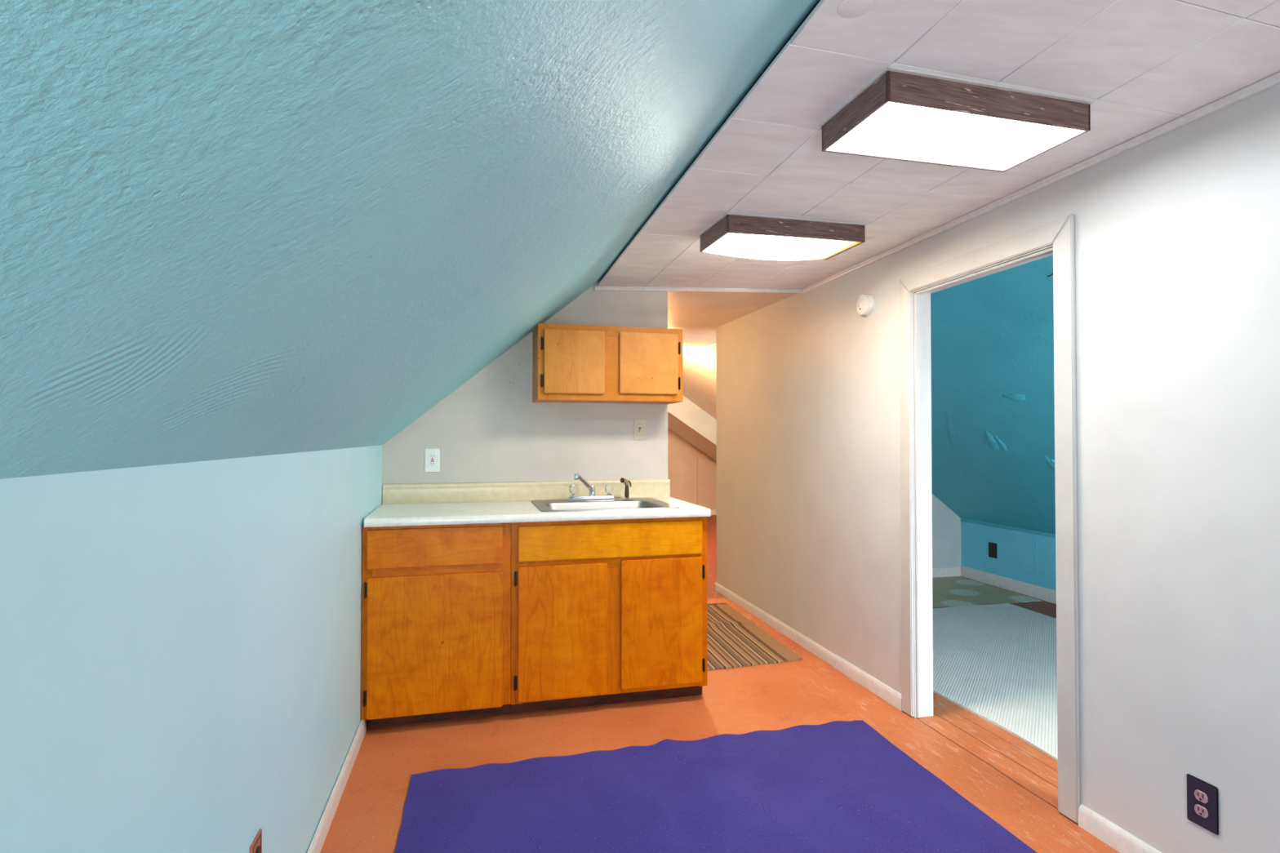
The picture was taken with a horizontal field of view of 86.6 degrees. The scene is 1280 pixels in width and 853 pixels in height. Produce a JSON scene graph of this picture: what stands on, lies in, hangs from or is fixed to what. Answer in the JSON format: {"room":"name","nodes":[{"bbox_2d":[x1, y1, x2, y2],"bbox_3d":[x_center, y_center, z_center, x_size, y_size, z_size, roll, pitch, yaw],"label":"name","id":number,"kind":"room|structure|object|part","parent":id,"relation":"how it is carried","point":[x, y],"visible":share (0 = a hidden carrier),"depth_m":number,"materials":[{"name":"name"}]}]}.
{"room":"attic kitchenette","nodes":[
{"label":"attic kitchenette","id":0,"kind":"room"},
{"bbox_2d":[0,444,382,852],"bbox_3d":[-1.527,0.722,4.118,0.100,1.235,11.940,0,-1,-13],"label":"wall","id":1,"kind":"structure","parent":0,"point":[180,643],"depth_m":1.13,"materials":[{"name":"blue paint"}]},
{"bbox_2d":[249,828,262,852],"bbox_3d":[-0.847,0.965,1.499,0.008,0.116,0.072,0,-1,-13],"label":"wall outlet","id":2,"kind":"object","parent":1,"relation":"attached to","point":[255,846],"visible":1,"depth_m":1.50,"materials":[{"name":"orange metal"}]},
{"bbox_2d":[255,845,260,852],"bbox_3d":[-0.845,0.945,1.499,0.004,0.032,0.032,0,-1,-13],"label":"receptacle","id":3,"kind":"object","parent":2,"relation":"attached to","point":[257,847],"depth_m":1.50,"materials":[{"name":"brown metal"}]},
{"bbox_2d":[306,719,366,852],"bbox_3d":[-0.628,1.235,0.608,0.013,0.066,4.710,0,-1,-13],"label":"baseboard","id":4,"kind":"structure","parent":1,"relation":"attached to","point":[318,839],"depth_m":2.31,"materials":[{"name":"white paint"}]},
{"bbox_2d":[0,0,818,479],"bbox_3d":[-0.679,-0.630,4.341,1.844,1.475,11.940,0,-1,-13],"label":"ceiling","id":5,"kind":"structure","parent":0,"point":[229,228],"depth_m":0.68,"materials":[{"name":"blue paint"}]},
{"bbox_2d":[382,280,667,502],"bbox_3d":[-0.606,0.253,3.730,1.551,2.142,0.118,0,-1,-14],"label":"wall","id":6,"kind":"structure","parent":0,"point":[490,428],"depth_m":3.68,"materials":[{"name":"paint"}]},
{"bbox_2d":[424,448,439,471],"bbox_3d":[-1.084,0.176,3.544,0.075,0.121,0.010,0,-1,-15],"label":"wall outlet","id":7,"kind":"object","parent":6,"relation":"attached to","point":[432,464],"visible":1,"depth_m":3.54,"materials":[{"name":"white plastic"}]},
{"bbox_2d":[429,453,435,466],"bbox_3d":[-1.084,0.176,3.543,0.033,0.067,0.004,0,-1,-14],"label":"receptacle","id":8,"kind":"object","parent":7,"relation":"attached to","point":[432,456],"depth_m":3.54,"materials":[{"name":"white plastic"}]},
{"bbox_2d":[382,479,670,504],"bbox_3d":[-0.573,0.349,3.660,1.534,0.100,0.032,0,-1,-14],"label":"backsplash","id":9,"kind":"structure","parent":6,"relation":"attached to","point":[417,493],"depth_m":3.62,"materials":[{"name":"beige laminate"}]},
{"bbox_2d":[532,323,682,404],"bbox_3d":[-0.176,-0.324,3.635,0.765,0.386,0.301,0,-1,-14],"label":"upper cabinet","id":10,"kind":"object","parent":6,"relation":"attached to","point":[571,363],"visible":1,"depth_m":3.50,"materials":[{"name":"brown wood"}]},
{"bbox_3d":[-0.332,-0.328,3.448,0.310,0.322,0.017,0,-1,-14],"label":"cabinet door","id":11,"kind":"part","parent":10,"relation":"part of","materials":[{"name":"brown wood"}]},
{"bbox_3d":[-0.145,-0.492,3.518,0.664,0.052,0.018,0,-1,-14],"label":"rail","id":12,"kind":"part","parent":10,"relation":"part of","materials":[{"name":"brown wood"}]},
{"bbox_3d":[-0.145,-0.158,3.513,0.664,0.052,0.018,0,-1,-14],"label":"rail","id":13,"kind":"part","parent":10,"relation":"part of","materials":[{"name":"brown wood"}]},
{"bbox_3d":[0.047,-0.329,3.546,0.315,0.318,0.017,0,-1,-14],"label":"cabinet door","id":14,"kind":"part","parent":10,"relation":"part of","materials":[{"name":"brown wood"}]},
{"bbox_2d":[633,419,645,439],"bbox_3d":[0.000,0.017,3.823,0.070,0.116,0.017,0,-1,-14],"label":"light switch","id":15,"kind":"object","parent":6,"relation":"attached to","point":[639,425],"visible":1,"depth_m":3.82,"materials":[{"name":"beige plastic"}]},
{"bbox_2d":[594,286,801,293],"bbox_3d":[0.359,-0.791,3.926,1.262,0.073,0.017,0,-1,-14],"label":"trim","id":16,"kind":"structure","parent":6,"relation":"attached to","point":[596,288],"depth_m":3.91,"materials":[{"name":"white paint"}]},
{"bbox_2d":[667,428,716,510],"bbox_3d":[-0.541,-0.125,10.556,5.050,3.120,0.100,0,-1,-13],"label":"wall","id":17,"kind":"structure","parent":0,"point":[682,455],"depth_m":10.80,"materials":[{"name":"paint"}]},
{"bbox_2d":[697,451,706,507],"bbox_3d":[0.982,0.864,10.828,0.137,0.940,0.050,0,-1,-13],"label":"trim","id":18,"kind":"structure","parent":17,"relation":"attached to","point":[701,455],"depth_m":10.81,"materials":[{"name":"paint"}]},
{"bbox_2d":[710,509,716,515],"bbox_3d":[-0.528,1.372,10.478,4.750,0.085,0.014,0,-1,-13],"label":"baseboard","id":19,"kind":"structure","parent":17,"relation":"attached to","point":[713,512],"depth_m":10.88,"materials":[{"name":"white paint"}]},
{"bbox_2d":[667,395,716,445],"bbox_3d":[0.509,-0.134,9.604,3.450,2.169,0.060,0,-1,-13],"label":"wall","id":20,"kind":"structure","parent":0,"point":[686,411],"depth_m":9.64,"materials":[{"name":"white paint"}]},
{"bbox_2d":[667,413,716,461],"bbox_3d":[0.419,-0.122,10.194,3.150,2.162,1.150,0,-1,-13],"label":"ceiling","id":21,"kind":"structure","parent":0,"point":[682,430],"depth_m":10.22,"materials":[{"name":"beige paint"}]},
{"bbox_2d":[682,342,716,419],"bbox_3d":[1.363,-0.293,7.831,2.613,1.906,3.790,0,-1,-13],"label":"wall","id":22,"kind":"structure","parent":0,"point":[699,363],"depth_m":8.24,"materials":[{"name":"beige paint"}]},
{"bbox_2d":[320,515,1119,852],"bbox_3d":[0.809,1.388,4.666,5.250,0.120,12.140,0,-1,-13],"label":"floor","id":23,"kind":"structure","parent":0,"point":[1011,781],"depth_m":2.85,"materials":[{"name":"orange wood"}]},
{"bbox_2d":[360,523,511,728],"bbox_3d":[-0.951,0.869,3.236,0.620,0.876,0.642,0,-1,-14],"label":"base cabinet","id":24,"kind":"object","parent":23,"relation":"on","point":[436,600],"visible":0.91,"depth_m":2.93,"materials":[{"name":"brown wood"}]},
{"bbox_3d":[-0.879,0.938,2.931,0.560,0.593,0.018,0,-1,-14],"label":"cabinet door","id":25,"kind":"part","parent":24,"relation":"part of","materials":[{"name":"brown wood"}]},
{"bbox_3d":[-0.880,0.522,2.937,0.561,0.163,0.018,0,-1,-14],"label":"drawer","id":26,"kind":"part","parent":24,"relation":"part of","materials":[{"name":"brown wood"}]},
{"bbox_3d":[-0.877,0.624,2.955,0.539,0.067,0.018,0,-1,-14],"label":"rail","id":27,"kind":"part","parent":24,"relation":"part of","materials":[{"name":"brown wood"}]},
{"bbox_3d":[-0.877,0.439,2.958,0.539,0.024,0.018,0,-1,-14],"label":"rail","id":28,"kind":"part","parent":24,"relation":"part of","materials":[{"name":"brown wood"}]},
{"bbox_2d":[509,516,707,714],"bbox_3d":[-0.201,0.872,3.429,0.926,0.876,0.642,0,-1,-14],"label":"base cabinet","id":29,"kind":"object","parent":23,"relation":"on","point":[603,611],"visible":0.9,"depth_m":3.13,"materials":[{"name":"brown wood"}]},
{"bbox_2d":[364,479,711,527],"bbox_3d":[-0.492,0.363,3.354,1.539,0.138,0.666,0,-1,-14],"label":"countertop","id":30,"kind":"structure","parent":29,"relation":"on","point":[467,503],"depth_m":3.47,"materials":[{"name":"beige laminate"}]},
{"bbox_2d":[568,473,615,501],"bbox_3d":[-0.240,0.316,3.568,0.252,0.154,0.204,0,-1,-14],"label":"faucet","id":31,"kind":"object","parent":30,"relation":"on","point":[609,488],"visible":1,"depth_m":3.61,"materials":[{"name":"silver metal"}]},
{"bbox_3d":[-0.354,0.335,3.617,0.045,0.044,0.047,0,-1,-14],"label":"handle","id":32,"kind":"part","parent":31,"relation":"part of","materials":[{"name":"white plastic"}]},
{"bbox_3d":[-0.289,0.296,3.548,0.027,0.115,0.215,0,-1,19],"label":"spout","id":33,"kind":"part","parent":31,"relation":"part of","materials":[{"name":"silver metal"}]},
{"bbox_3d":[-0.259,0.383,3.640,0.252,0.022,0.052,0,-1,-14],"label":"plate","id":34,"kind":"part","parent":31,"relation":"part of","materials":[{"name":"silver metal"}]},
{"bbox_3d":[-0.256,0.344,3.642,0.036,0.058,0.036,0,-1,-14],"label":"spout post","id":35,"kind":"part","parent":31,"relation":"part of","materials":[{"name":"silver metal"}]},
{"bbox_3d":[-0.166,0.336,3.665,0.045,0.044,0.047,0,-1,-14],"label":"handle","id":36,"kind":"part","parent":31,"relation":"part of","materials":[{"name":"white plastic"}]},
{"bbox_2d":[530,497,679,511],"bbox_3d":[-0.193,0.462,3.433,0.668,0.146,0.542,0,-1,-14],"label":"sink","id":37,"kind":"object","parent":30,"relation":"in","point":[646,503],"visible":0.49,"depth_m":3.55,"materials":[{"name":"metal"}]},
{"bbox_2d":[620,477,631,499],"bbox_3d":[-0.077,0.336,3.685,0.068,0.118,0.052,1,-1,-39],"label":"sprayer","id":38,"kind":"object","parent":37,"relation":"on","point":[624,481],"visible":1,"depth_m":3.68,"materials":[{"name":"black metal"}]},
{"bbox_3d":[-0.347,0.925,3.068,0.402,0.598,0.018,0,-1,-14],"label":"cabinet door","id":39,"kind":"part","parent":29,"relation":"part of","materials":[{"name":"brown wood"}]},
{"bbox_3d":[-0.346,1.219,3.083,0.370,0.030,0.018,0,-1,-14],"label":"rail","id":40,"kind":"part","parent":29,"relation":"part of","materials":[{"name":"brown wood"}]},
{"bbox_3d":[-0.123,0.526,3.131,0.864,0.156,0.018,0,-1,-14],"label":"drawer","id":41,"kind":"part","parent":29,"relation":"part of","materials":[{"name":"brown wood"}]},
{"bbox_3d":[-0.124,0.444,3.152,0.829,0.028,0.018,0,-1,-14],"label":"rail","id":42,"kind":"part","parent":29,"relation":"part of","materials":[{"name":"brown wood"}]},
{"bbox_3d":[-0.124,0.620,3.149,0.829,0.060,0.018,0,-1,-14],"label":"rail","id":43,"kind":"part","parent":29,"relation":"part of","materials":[{"name":"brown wood"}]},
{"bbox_3d":[0.097,1.219,3.197,0.373,0.035,0.018,0,-1,-14],"label":"rail","id":44,"kind":"part","parent":29,"relation":"part of","materials":[{"name":"brown wood"}]},
{"bbox_3d":[0.104,0.917,3.184,0.395,0.594,0.018,0,-1,-14],"label":"cabinet door","id":45,"kind":"part","parent":29,"relation":"part of","materials":[{"name":"brown wood"}]},
{"bbox_2d":[395,720,1037,852],"bbox_3d":[0.279,1.274,1.825,1.898,0.023,1.971,0,-1,-13],"label":"rug","id":46,"kind":"object","parent":23,"relation":"on","point":[836,786],"visible":1,"depth_m":2.32,"materials":[{"name":"purple fabric"}]},
{"bbox_2d":[706,603,802,671],"bbox_3d":[0.452,1.315,4.374,0.689,0.016,1.407,0,-1,-12],"label":"striped mat","id":47,"kind":"object","parent":23,"relation":"on","point":[734,640],"visible":0.5,"depth_m":4.09,"materials":[{"name":"fabric"}]},
{"bbox_2d":[932,576,1041,608],"bbox_3d":[1.909,1.336,5.389,2.185,0.003,0.935,0,-1,-13],"label":"rug","id":48,"kind":"object","parent":23,"relation":"on","point":[951,591],"visible":0.33,"depth_m":5.39,"materials":[{"name":"green fabric"}]},
{"bbox_2d":[932,603,1057,761],"bbox_3d":[2.346,1.297,3.081,1.731,0.014,3.784,0,-1,-13],"label":"carpet","id":49,"kind":"object","parent":23,"relation":"on","point":[997,663],"visible":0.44,"depth_m":3.67,"materials":[{"name":"white carpet"}]},
{"bbox_2d":[597,0,1279,346],"bbox_3d":[0.793,-0.888,2.897,1.718,0.192,8.440,0,-1,-13],"label":"ceiling","id":50,"kind":"structure","parent":0,"point":[1144,65],"depth_m":1.76,"materials":[{"name":"white tile"}]},
{"bbox_2d":[697,212,866,260],"bbox_3d":[0.588,-0.777,2.815,0.666,0.107,0.297,0,-1,-20],"label":"ceiling light","id":51,"kind":"object","parent":50,"relation":"attached to","point":[758,237],"visible":1,"depth_m":2.73,"materials":[{"name":"brown wood"}]},
{"bbox_3d":[0.295,-0.768,2.710,0.007,0.069,0.284,0,-1,-16],"label":"frame","id":52,"kind":"part","parent":51,"relation":"part of","materials":[{"name":"brown wood"}]},
{"bbox_2d":[702,232,859,260],"bbox_3d":[0.589,-0.744,2.818,0.638,0.040,0.268,0,-1,-20],"label":"diffuser","id":53,"kind":"object","parent":51,"relation":"attached to","point":[743,245],"depth_m":2.77,"materials":[{"name":"white plastic"}]},
{"bbox_3d":[0.627,-0.781,2.686,0.634,0.095,0.007,0,-1,-20],"label":"frame","id":54,"kind":"part","parent":51,"relation":"part of","materials":[{"name":"brown wood"}]},
{"bbox_3d":[0.882,-0.791,2.928,0.007,0.069,0.284,0,-1,-16],"label":"frame","id":55,"kind":"part","parent":51,"relation":"part of","materials":[{"name":"brown wood"}]},
{"bbox_2d":[837,0,874,17],"bbox_3d":[0.419,-0.817,1.321,0.068,0.007,0.068,0,-1,-13],"label":"cover plate","id":56,"kind":"object","parent":50,"relation":"attached to","point":[847,8],"visible":1,"depth_m":1.32,"materials":[{"name":"white plastic"}]},
{"bbox_2d":[818,66,1094,172],"bbox_3d":[0.835,-0.797,1.804,0.677,0.100,0.303,0,-1,-19],"label":"ceiling light","id":57,"kind":"object","parent":50,"relation":"attached to","point":[903,114],"visible":1,"depth_m":1.73,"materials":[{"name":"brown wood"}]},
{"bbox_3d":[0.535,-0.783,1.702,0.007,0.069,0.291,0,-1,-15],"label":"frame","id":58,"kind":"part","parent":57,"relation":"part of","materials":[{"name":"brown wood"}]},
{"bbox_3d":[0.798,-0.792,1.944,0.645,0.095,0.007,0,-1,-19],"label":"frame","id":59,"kind":"part","parent":57,"relation":"part of","materials":[{"name":"brown wood"}]},
{"bbox_2d":[826,102,1084,169],"bbox_3d":[0.835,-0.764,1.807,0.649,0.029,0.275,0,-1,-19],"label":"diffuser","id":60,"kind":"object","parent":57,"relation":"attached to","point":[981,135],"depth_m":1.77,"materials":[{"name":"white plastic"}]},
{"bbox_3d":[0.873,-0.797,1.671,0.645,0.095,0.007,0,-1,-19],"label":"frame","id":61,"kind":"part","parent":57,"relation":"part of","materials":[{"name":"brown wood"}]},
{"bbox_3d":[1.136,-0.806,1.914,0.007,0.069,0.291,0,-1,-15],"label":"frame","id":62,"kind":"part","parent":57,"relation":"part of","materials":[{"name":"brown wood"}]},
{"bbox_2d":[932,493,961,568],"bbox_3d":[1.817,0.249,5.931,2.301,2.214,0.100,0,-1,-13],"label":"wall","id":63,"kind":"structure","parent":0,"point":[946,524],"depth_m":6.09,"materials":[{"name":"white paint"}]},
{"bbox_2d":[932,566,960,577],"bbox_3d":[1.799,1.303,5.853,2.237,0.085,0.014,0,-1,-13],"label":"baseboard","id":64,"kind":"structure","parent":63,"relation":"attached to","point":[944,571],"depth_m":6.07,"materials":[{"name":"white paint"}]},
{"bbox_2d":[930,254,1055,534],"bbox_3d":[2.553,-0.084,3.336,2.216,1.744,5.300,0,-1,-13],"label":"ceiling","id":65,"kind":"structure","parent":0,"point":[992,335],"depth_m":4.04,"materials":[{"name":"paint"}]},
{"bbox_2d":[946,392,1054,470],"bbox_3d":[2.245,0.075,4.412,0.737,0.529,0.964,0,-1,-30],"label":"plaster patch","id":66,"kind":"object","parent":65,"relation":"attached to","point":[993,443],"visible":0.88,"depth_m":4.49,"materials":[{"name":"teal paint"}]},
{"bbox_2d":[715,71,1279,852],"bbox_3d":[1.470,0.188,2.240,0.088,2.227,6.880,0,-1,-13],"label":"wall","id":67,"kind":"structure","parent":0,"point":[1177,232],"depth_m":2.03,"materials":[{"name":"white paint"}]},
{"bbox_2d":[715,582,902,711],"bbox_3d":[0.911,1.289,4.342,0.015,0.069,2.525,0,-1,-13],"label":"baseboard","id":68,"kind":"structure","parent":67,"relation":"attached to","point":[889,695],"depth_m":3.81,"materials":[{"name":"white paint"}]},
{"bbox_2d":[856,293,873,316],"bbox_3d":[1.127,-0.612,3.414,0.039,0.114,0.114,0,-1,-13],"label":"smoke detector","id":69,"kind":"object","parent":67,"relation":"attached to","point":[864,305],"visible":1,"depth_m":3.38,"materials":[{"name":"white plastic"}]},
{"bbox_2d":[899,213,1079,823],"bbox_3d":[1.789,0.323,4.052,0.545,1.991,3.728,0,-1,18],"label":"door frame","id":70,"kind":"structure","parent":67,"relation":"in","point":[1055,237],"depth_m":2.64,"materials":[{"name":"white paint"}]},
{"bbox_3d":[1.213,0.309,3.088,0.016,1.983,0.078,0,-1,-13],"label":"casing","id":71,"kind":"part","parent":70,"relation":"part of","materials":[{"name":"white paint"}]},
{"bbox_3d":[1.294,0.292,3.062,0.038,0.068,0.002,0,-1,-13],"label":"strike plate","id":72,"kind":"part","parent":70,"relation":"part of","materials":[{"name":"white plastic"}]},
{"bbox_3d":[1.313,-0.654,2.684,0.016,0.078,0.933,0,-1,-13],"label":"head casing","id":73,"kind":"part","parent":70,"relation":"part of","materials":[{"name":"white paint"}]},
{"bbox_3d":[1.413,0.296,2.251,0.016,1.983,0.078,0,-1,-13],"label":"casing","id":74,"kind":"part","parent":70,"relation":"part of","materials":[{"name":"white paint"}]},
{"bbox_2d":[801,71,1279,293],"bbox_3d":[1.596,-0.853,1.499,0.016,0.022,5.349,0,-1,-13],"label":"trim","id":75,"kind":"structure","parent":67,"relation":"attached to","point":[1273,80],"depth_m":2.17,"materials":[{"name":"white paint"}]},
{"bbox_2d":[1078,804,1161,852],"bbox_3d":[1.822,1.232,0.532,0.014,0.068,3.424,0,-1,-13],"label":"baseboard","id":76,"kind":"structure","parent":67,"relation":"attached to","point":[1102,828],"depth_m":2.09,"materials":[{"name":"white paint"}]},
{"bbox_2d":[1186,773,1218,835],"bbox_3d":[1.515,1.018,1.830,0.009,0.126,0.082,0,-1,-13],"label":"wall outlet","id":77,"kind":"object","parent":67,"relation":"attached to","point":[1202,804],"visible":1,"depth_m":1.82,"materials":[{"name":"brown plastic"}]},
{"bbox_2d":[1194,789,1208,803],"bbox_3d":[1.513,0.998,1.830,0.004,0.027,0.035,0,-1,-13],"label":"receptacle","id":78,"kind":"object","parent":77,"relation":"attached to","point":[1201,796],"depth_m":1.83,"materials":[{"name":"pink plastic"}]},
{"bbox_2d":[1194,804,1208,817],"bbox_3d":[1.513,1.037,1.829,0.004,0.027,0.035,0,-1,-13],"label":"receptacle","id":79,"kind":"object","parent":77,"relation":"attached to","point":[1201,811],"depth_m":1.83,"materials":[{"name":"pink plastic"}]},
{"bbox_2d":[960,518,1056,590],"bbox_3d":[3.563,1.061,3.560,0.100,0.540,5.300,0,-1,-13],"label":"wall","id":80,"kind":"structure","parent":0,"point":[1015,559],"depth_m":5.56,"materials":[{"name":"blue paint"}]},
{"bbox_2d":[988,542,996,558],"bbox_3d":[2.986,1.047,5.746,0.008,0.127,0.094,0,-1,-13],"label":"wall outlet","id":81,"kind":"object","parent":80,"relation":"attached to","point":[992,546],"visible":1,"depth_m":5.74,"materials":[{"name":"black plastic"}]},
{"bbox_2d":[960,565,1056,604],"bbox_3d":[3.507,1.262,3.543,0.016,0.098,5.299,0,-1,-13],"label":"baseboard","id":82,"kind":"structure","parent":80,"relation":"attached to","point":[1025,588],"depth_m":5.54,"materials":[{"name":"white paint"}]},
{"bbox_2d":[960,519,1055,537],"bbox_3d":[3.510,0.806,3.551,0.008,0.022,5.300,0,-1,-13],"label":"trim","id":83,"kind":"structure","parent":80,"relation":"attached to","point":[962,520],"depth_m":5.55,"materials":[{"name":"teal paint"}]},
{"bbox_2d":[1035,534,1036,585],"bbox_3d":[3.094,1.042,5.300,0.004,0.390,0.010,0,-1,-13],"label":"trim","id":84,"kind":"structure","parent":80,"relation":"attached to","point":[1035,535],"depth_m":5.30,"materials":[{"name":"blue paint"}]}
]}

